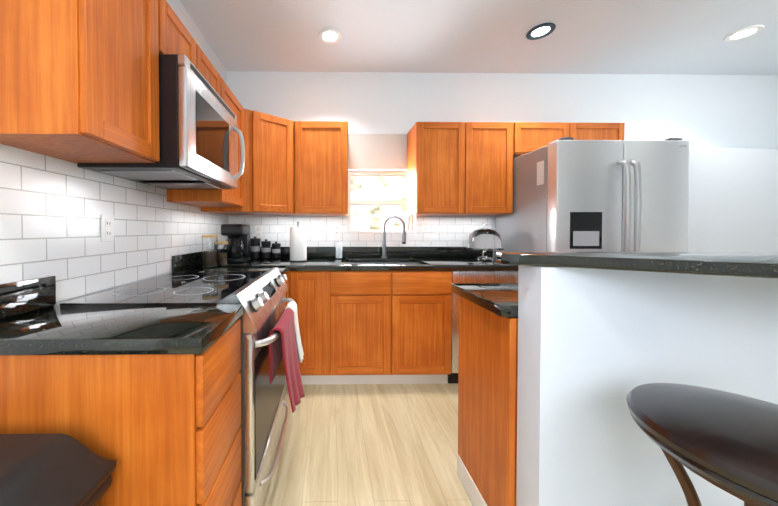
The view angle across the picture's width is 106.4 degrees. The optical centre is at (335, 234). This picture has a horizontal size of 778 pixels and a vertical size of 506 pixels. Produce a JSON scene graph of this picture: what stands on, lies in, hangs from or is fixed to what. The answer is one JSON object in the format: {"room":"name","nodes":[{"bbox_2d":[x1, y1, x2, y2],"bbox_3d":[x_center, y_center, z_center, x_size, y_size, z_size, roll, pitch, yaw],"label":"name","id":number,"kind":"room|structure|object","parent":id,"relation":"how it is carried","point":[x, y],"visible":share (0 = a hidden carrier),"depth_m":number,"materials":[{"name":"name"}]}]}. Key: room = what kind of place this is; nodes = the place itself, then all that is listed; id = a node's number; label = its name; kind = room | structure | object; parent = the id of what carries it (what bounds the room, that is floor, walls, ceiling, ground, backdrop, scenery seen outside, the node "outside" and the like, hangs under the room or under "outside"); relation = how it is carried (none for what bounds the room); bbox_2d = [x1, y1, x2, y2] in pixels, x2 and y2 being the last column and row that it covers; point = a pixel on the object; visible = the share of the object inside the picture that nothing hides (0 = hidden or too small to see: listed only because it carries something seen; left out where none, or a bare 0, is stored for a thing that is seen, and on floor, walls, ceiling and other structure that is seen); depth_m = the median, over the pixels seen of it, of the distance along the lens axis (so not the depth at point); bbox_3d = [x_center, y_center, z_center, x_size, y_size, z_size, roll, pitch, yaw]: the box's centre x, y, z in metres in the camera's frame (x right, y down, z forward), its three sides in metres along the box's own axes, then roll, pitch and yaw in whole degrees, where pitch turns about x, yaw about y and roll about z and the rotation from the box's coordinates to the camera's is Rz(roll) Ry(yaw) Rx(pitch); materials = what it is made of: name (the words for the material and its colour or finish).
{"room":"kitchen","nodes":[
{"label":"kitchen","id":0,"kind":"room"},
{"bbox_2d":[55,0,226,304],"bbox_3d":[-1.040,-0.162,0.536,0.120,2.643,4.705,0,1,-1],"label":"wall","id":1,"kind":"structure","parent":0,"point":[183,15],"depth_m":2.03,"materials":[{"name":"paint"}]},
{"bbox_2d":[0,0,163,162],"bbox_3d":[-0.820,-0.590,0.912,0.326,0.649,0.330,0,1,-1],"label":"upper cabinet","id":2,"kind":"object","parent":1,"relation":"attached to","point":[79,81],"depth_m":0.78,"materials":[{"name":"brown wood"}]},
{"bbox_2d":[101,215,113,241],"bbox_3d":[-0.978,-0.025,1.236,0.008,0.114,0.070,0,1,-1],"label":"electrical outlet","id":3,"kind":"object","parent":1,"relation":"attached to","point":[107,228],"visible":1,"depth_m":1.23,"materials":[{"name":"white plastic"}]},
{"bbox_2d":[0,144,227,302],"bbox_3d":[-0.992,-0.038,1.671,0.006,0.538,2.010,0,1,-1],"label":"backsplash","id":4,"kind":"structure","parent":1,"relation":"attached to","point":[52,210],"depth_m":1.12,"materials":[{"name":"white tile"}]},
{"bbox_2d":[164,0,207,80],"bbox_3d":[-0.825,-0.804,1.252,0.326,0.232,0.348,0,1,-1],"label":"upper cabinet","id":5,"kind":"object","parent":1,"relation":"attached to","point":[177,39],"depth_m":1.23,"materials":[{"name":"brown wood"}]},
{"bbox_2d":[77,54,244,189],"bbox_3d":[-0.743,-0.470,1.383,0.477,0.432,0.596,0,1,-1],"label":"over-the-range microwave","id":6,"kind":"object","parent":5,"relation":"attached to","point":[199,131],"visible":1,"depth_m":1.17,"materials":[{"name":"silver metal"}]},
{"bbox_2d":[167,82,243,207],"bbox_3d":[-0.833,-0.563,1.901,0.326,0.734,0.439,0,1,-1],"label":"upper cabinet","id":7,"kind":"object","parent":1,"relation":"attached to","point":[203,198],"depth_m":1.81,"materials":[{"name":"brown wood"}]},
{"bbox_2d":[204,54,223,100],"bbox_3d":[-0.828,-0.808,1.501,0.326,0.232,0.347,0,1,-1],"label":"upper cabinet","id":8,"kind":"object","parent":1,"relation":"attached to","point":[214,79],"depth_m":1.59,"materials":[{"name":"brown wood"}]},
{"bbox_2d":[263,383,472,505],"bbox_3d":[1.720,1.209,0.593,5.800,0.100,4.905,0,1,-1],"label":"floor","id":9,"kind":"structure","parent":0,"point":[369,444],"depth_m":1.54,"materials":[{"name":"brown wood"}]},
{"bbox_2d":[0,433,116,505],"bbox_3d":[-0.741,0.803,0.467,0.469,0.714,0.414,0,1,-1],"label":"trash can","id":10,"kind":"object","parent":9,"relation":"on","point":[54,469],"visible":1,"depth_m":0.58,"materials":[{"name":"plastic"}]},
{"bbox_2d":[0,319,241,505],"bbox_3d":[-0.653,0.721,0.848,0.658,0.868,0.303,0,1,-1],"label":"base cabinet","id":11,"kind":"object","parent":9,"relation":"on","point":[163,429],"visible":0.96,"depth_m":0.69,"materials":[{"name":"brown wood"}]},
{"bbox_2d":[0,267,251,354],"bbox_3d":[-0.650,0.214,0.833,0.665,0.140,0.318,0,1,-1],"label":"countertop","id":12,"kind":"structure","parent":11,"relation":"on","point":[35,319],"depth_m":0.78,"materials":[{"name":"stone"}]},
{"bbox_2d":[59,267,294,505],"bbox_3d":[-0.590,0.676,1.374,0.742,0.942,0.741,0,1,-1],"label":"range","id":13,"kind":"object","parent":9,"relation":"on","point":[261,298],"visible":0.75,"depth_m":1.14,"materials":[{"name":"silver metal"}]},
{"bbox_2d":[269,308,304,412],"bbox_3d":[-0.204,0.578,1.275,0.116,0.422,0.301,0,1,-1],"label":"hanging towel","id":14,"kind":"object","parent":13,"relation":"hanging from","point":[283,344],"visible":0.98,"depth_m":1.23,"materials":[{"name":"red fabric"}]},
{"bbox_2d":[285,301,303,362],"bbox_3d":[-0.212,0.505,1.499,0.097,0.282,0.130,0,1,-1],"label":"hanging towel","id":15,"kind":"object","parent":13,"relation":"hanging from","point":[292,305],"visible":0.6,"depth_m":1.47,"materials":[{"name":"white fabric"}]},
{"bbox_2d":[285,271,296,384],"bbox_3d":[-0.632,0.705,1.925,0.728,0.868,0.353,0,1,-1],"label":"base cabinet","id":16,"kind":"object","parent":9,"relation":"on","point":[291,281],"depth_m":2.08,"materials":[{"name":"brown wood"}]},
{"bbox_2d":[297,271,348,383],"bbox_3d":[-0.141,0.699,2.367,0.445,0.868,0.688,0,1,-1],"label":"base cabinet","id":17,"kind":"object","parent":9,"relation":"on","point":[322,296],"depth_m":2.10,"materials":[{"name":"brown wood"}]},
{"bbox_2d":[172,251,295,274],"bbox_3d":[-0.651,0.198,1.897,0.690,0.140,0.313,0,1,-1],"label":"countertop","id":18,"kind":"structure","parent":17,"relation":"on","point":[194,259],"depth_m":2.05,"materials":[{"name":"stone"}]},
{"bbox_2d":[201,235,221,267],"bbox_3d":[-0.870,0.114,1.989,0.105,0.220,0.105,0,1,-7],"label":"glass jar","id":19,"kind":"object","parent":18,"relation":"on","point":[214,252],"depth_m":1.95,"materials":[{"name":"white"}]},
{"bbox_2d":[260,247,518,270],"bbox_3d":[0.242,0.290,2.389,2.488,0.340,0.643,0,1,-1],"label":"countertop","id":20,"kind":"structure","parent":17,"relation":"on","point":[318,258],"depth_m":2.58,"materials":[{"name":"stone"}]},
{"bbox_2d":[222,241,227,264],"bbox_3d":[-0.841,0.137,2.121,0.095,0.170,0.095,0,1,-7],"label":"glass jar","id":21,"kind":"object","parent":20,"relation":"on","point":[224,243],"depth_m":2.10,"materials":[{"name":"white"}]},
{"bbox_2d":[221,224,250,262],"bbox_3d":[-0.803,0.069,2.318,0.170,0.300,0.264,0,1,-1],"label":"coffee maker","id":22,"kind":"object","parent":20,"relation":"on","point":[238,237],"visible":0.92,"depth_m":2.22,"materials":[{"name":"black plastic"}]},
{"bbox_2d":[250,237,280,258],"bbox_3d":[-0.633,0.118,2.603,0.273,0.195,0.093,0,1,-7],"label":"canister set","id":23,"kind":"object","parent":20,"relation":"on","point":[265,248],"visible":0.98,"depth_m":2.57,"materials":[{"name":"black plastic"}]},
{"bbox_2d":[289,222,306,261],"bbox_3d":[-0.304,0.059,2.357,0.150,0.320,0.150,0,1,-1],"label":"paper towel roll","id":24,"kind":"object","parent":20,"relation":"on","point":[298,243],"visible":1,"depth_m":2.30,"materials":[{"name":"white paper"}]},
{"bbox_2d":[336,236,341,257],"bbox_3d":[0.033,0.116,2.599,0.060,0.198,0.065,0,1,-1],"label":"soap bottle","id":25,"kind":"object","parent":20,"relation":"on","point":[338,249],"visible":0.96,"depth_m":2.58,"materials":[{"name":"white plastic"}]},
{"bbox_2d":[381,215,405,257],"bbox_3d":[0.527,0.022,2.606,0.213,0.387,0.108,0,1,-1],"label":"faucet","id":26,"kind":"object","parent":20,"relation":"on","point":[384,250],"visible":0.98,"depth_m":2.59,"materials":[{"name":"silver metal"}]},
{"bbox_2d":[466,223,503,260],"bbox_3d":[1.265,0.060,2.437,0.290,0.314,0.290,0,1,-1],"label":"cake stand","id":27,"kind":"object","parent":20,"relation":"on","point":[484,239],"visible":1,"depth_m":2.35,"materials":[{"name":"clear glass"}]},
{"bbox_2d":[349,282,400,383],"bbox_3d":[0.240,0.811,2.407,0.451,0.642,0.623,0,1,-1],"label":"base cabinet","id":28,"kind":"object","parent":9,"relation":"on","point":[375,327],"depth_m":2.10,"materials":[{"name":"brown wood"}]},
{"bbox_2d":[385,282,448,383],"bbox_3d":[0.569,0.811,2.411,0.451,0.642,0.623,0,1,-1],"label":"base cabinet","id":29,"kind":"object","parent":9,"relation":"on","point":[424,314],"depth_m":2.11,"materials":[{"name":"brown wood"}]},
{"bbox_2d":[448,271,518,382],"bbox_3d":[1.170,0.698,2.391,0.628,0.868,0.620,0,1,-1],"label":"dishwasher","id":30,"kind":"object","parent":9,"relation":"on","point":[466,277],"visible":0.06,"depth_m":2.12,"materials":[{"name":"silver metal"}]},
{"bbox_2d":[457,296,517,505],"bbox_3d":[0.902,0.716,1.177,0.630,0.868,0.392,0,1,-1],"label":"base cabinet","id":31,"kind":"object","parent":9,"relation":"on","point":[487,409],"visible":0.19,"depth_m":1.09,"materials":[{"name":"brown wood"}]},
{"bbox_2d":[451,283,517,316],"bbox_3d":[1.684,0.258,1.190,2.255,0.040,0.411,0,1,-1],"label":"countertop","id":32,"kind":"structure","parent":31,"relation":"on","point":[500,299],"depth_m":1.14,"materials":[{"name":"stone"}]},
{"bbox_2d":[495,137,689,257],"bbox_3d":[1.953,0.234,2.292,0.912,1.800,0.824,0,1,-1],"label":"fridge","id":33,"kind":"object","parent":9,"relation":"on","point":[570,194],"visible":0.48,"depth_m":1.95,"materials":[{"name":"grey metal"}]},
{"bbox_2d":[516,265,777,505],"bbox_3d":[1.715,0.626,0.934,2.200,1.056,0.105,0,1,-1],"label":"wall","id":34,"kind":"structure","parent":9,"relation":"on","point":[595,346],"depth_m":0.87,"materials":[{"name":"paint"}]},
{"bbox_2d":[496,252,777,278],"bbox_3d":[1.677,0.081,0.780,2.280,0.035,0.456,0,1,-1],"label":"countertop","id":35,"kind":"structure","parent":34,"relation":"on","point":[752,264],"depth_m":0.78,"materials":[{"name":"stone"}]},
{"bbox_2d":[626,383,777,505],"bbox_3d":[0.866,0.773,0.577,0.404,0.772,0.404,0,1,-1],"label":"bar stool","id":36,"kind":"object","parent":9,"relation":"on","point":[727,442],"visible":1,"depth_m":0.58,"materials":[{"name":"brown wood"}]},
{"bbox_2d":[688,148,777,251],"bbox_3d":[3.419,0.215,2.550,1.946,1.830,0.403,0,1,-1],"label":"wall","id":37,"kind":"structure","parent":9,"relation":"on","point":[733,201],"depth_m":2.34,"materials":[{"name":"white paint"}]},
{"bbox_2d":[180,0,777,74],"bbox_3d":[1.720,-1.533,0.552,5.800,0.100,4.905,0,1,-1],"label":"ceiling","id":38,"kind":"structure","parent":0,"point":[587,36],"depth_m":2.19,"materials":[{"name":"paint"}]},
{"bbox_2d":[318,27,341,43],"bbox_3d":[-0.042,-1.501,2.177,0.180,0.012,0.180,0,1,-1],"label":"recessed light","id":39,"kind":"object","parent":38,"relation":"in","point":[329,35],"visible":0.98,"depth_m":2.17,"materials":[{"name":"white"}]},
{"bbox_2d":[526,23,555,39],"bbox_3d":[1.519,-1.500,2.127,0.180,0.012,0.180,0,1,-1],"label":"recessed light","id":40,"kind":"object","parent":38,"relation":"in","point":[543,30],"visible":1,"depth_m":2.12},
{"bbox_2d":[723,25,764,41],"bbox_3d":[3.049,-1.500,2.148,0.180,0.012,0.180,0,1,-1],"label":"recessed light","id":41,"kind":"object","parent":38,"relation":"in","point":[743,33],"visible":0.96,"depth_m":2.14,"materials":[{"name":"white"}]},
{"bbox_2d":[227,71,777,257],"bbox_3d":[1.690,-0.196,2.804,5.400,2.643,0.160,0,1,-1],"label":"wall","id":42,"kind":"structure","parent":0,"point":[718,111],"depth_m":2.71,"materials":[{"name":"paint"}]},
{"bbox_2d":[201,109,296,214],"bbox_3d":[-0.671,-0.555,2.372,0.663,0.764,0.626,0,1,-1],"label":"upper cabinet","id":43,"kind":"object","parent":42,"relation":"attached to","point":[269,140],"depth_m":2.24,"materials":[{"name":"brown wood"}]},
{"bbox_2d":[255,226,261,237],"bbox_3d":[-0.718,-0.022,2.684,0.070,0.114,0.008,0,1,-1],"label":"electrical outlet","id":44,"kind":"object","parent":42,"relation":"attached to","point":[258,231],"visible":0.92,"depth_m":2.68,"materials":[{"name":"white plastic"}]},
{"bbox_2d":[295,121,347,214],"bbox_3d":[-0.118,-0.557,2.534,0.444,0.764,0.318,0,1,-1],"label":"upper cabinet","id":45,"kind":"object","parent":42,"relation":"attached to","point":[321,147],"depth_m":2.38,"materials":[{"name":"brown wood"}]},
{"bbox_2d":[333,224,340,235],"bbox_3d":[0.014,-0.037,2.694,0.070,0.114,0.008,0,1,-1],"label":"electrical outlet","id":46,"kind":"object","parent":42,"relation":"attached to","point":[336,229],"visible":1,"depth_m":2.69,"materials":[{"name":"white plastic"}]},
{"bbox_2d":[228,214,491,246],"bbox_3d":[0.237,-0.054,2.704,2.490,0.538,0.005,0,1,-1],"label":"backsplash","id":47,"kind":"structure","parent":42,"relation":"attached to","point":[444,230],"depth_m":2.70,"materials":[{"name":"white tile"}]},
{"bbox_2d":[348,134,406,169],"bbox_3d":[0.387,-0.775,2.696,0.564,0.332,0.004,0,1,-1],"label":"window shade","id":48,"kind":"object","parent":42,"relation":"attached to","point":[377,151],"depth_m":2.69,"materials":[{"name":"fabric"}]},
{"bbox_2d":[348,172,414,232],"bbox_3d":[0.436,-0.311,2.773,0.636,0.591,0.126,0,1,-1],"label":"window","id":49,"kind":"structure","parent":42,"relation":"in","point":[376,200],"depth_m":2.80,"materials":[{"name":"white glass"}]},
{"bbox_2d":[422,221,428,232],"bbox_3d":[0.849,-0.073,2.704,0.070,0.114,0.008,0,1,-1],"label":"electrical outlet","id":50,"kind":"object","parent":42,"relation":"attached to","point":[425,226],"visible":1,"depth_m":2.70,"materials":[{"name":"white plastic"}]},
{"bbox_2d":[407,122,474,215],"bbox_3d":[0.907,-0.557,2.547,0.465,0.764,0.318,0,1,-1],"label":"upper cabinet","id":51,"kind":"object","parent":42,"relation":"attached to","point":[459,168],"depth_m":2.40,"materials":[{"name":"brown wood"}]},
{"bbox_2d":[475,122,518,215],"bbox_3d":[1.253,-0.557,2.552,0.466,0.764,0.318,0,1,-1],"label":"upper cabinet","id":52,"kind":"object","parent":42,"relation":"attached to","point":[495,142],"depth_m":2.40,"materials":[{"name":"brown wood"}]},
{"bbox_2d":[515,122,578,157],"bbox_3d":[1.750,-0.810,2.555,0.520,0.259,0.318,0,1,-1],"label":"upper cabinet","id":53,"kind":"object","parent":42,"relation":"attached to","point":[533,136],"depth_m":2.40,"materials":[{"name":"brown wood"}]},
{"bbox_2d":[579,123,624,140],"bbox_3d":[2.163,-0.810,2.560,0.522,0.259,0.318,0,1,-1],"label":"upper cabinet","id":54,"kind":"object","parent":42,"relation":"attached to","point":[587,131],"depth_m":2.41,"materials":[{"name":"brown wood"}]}
]}

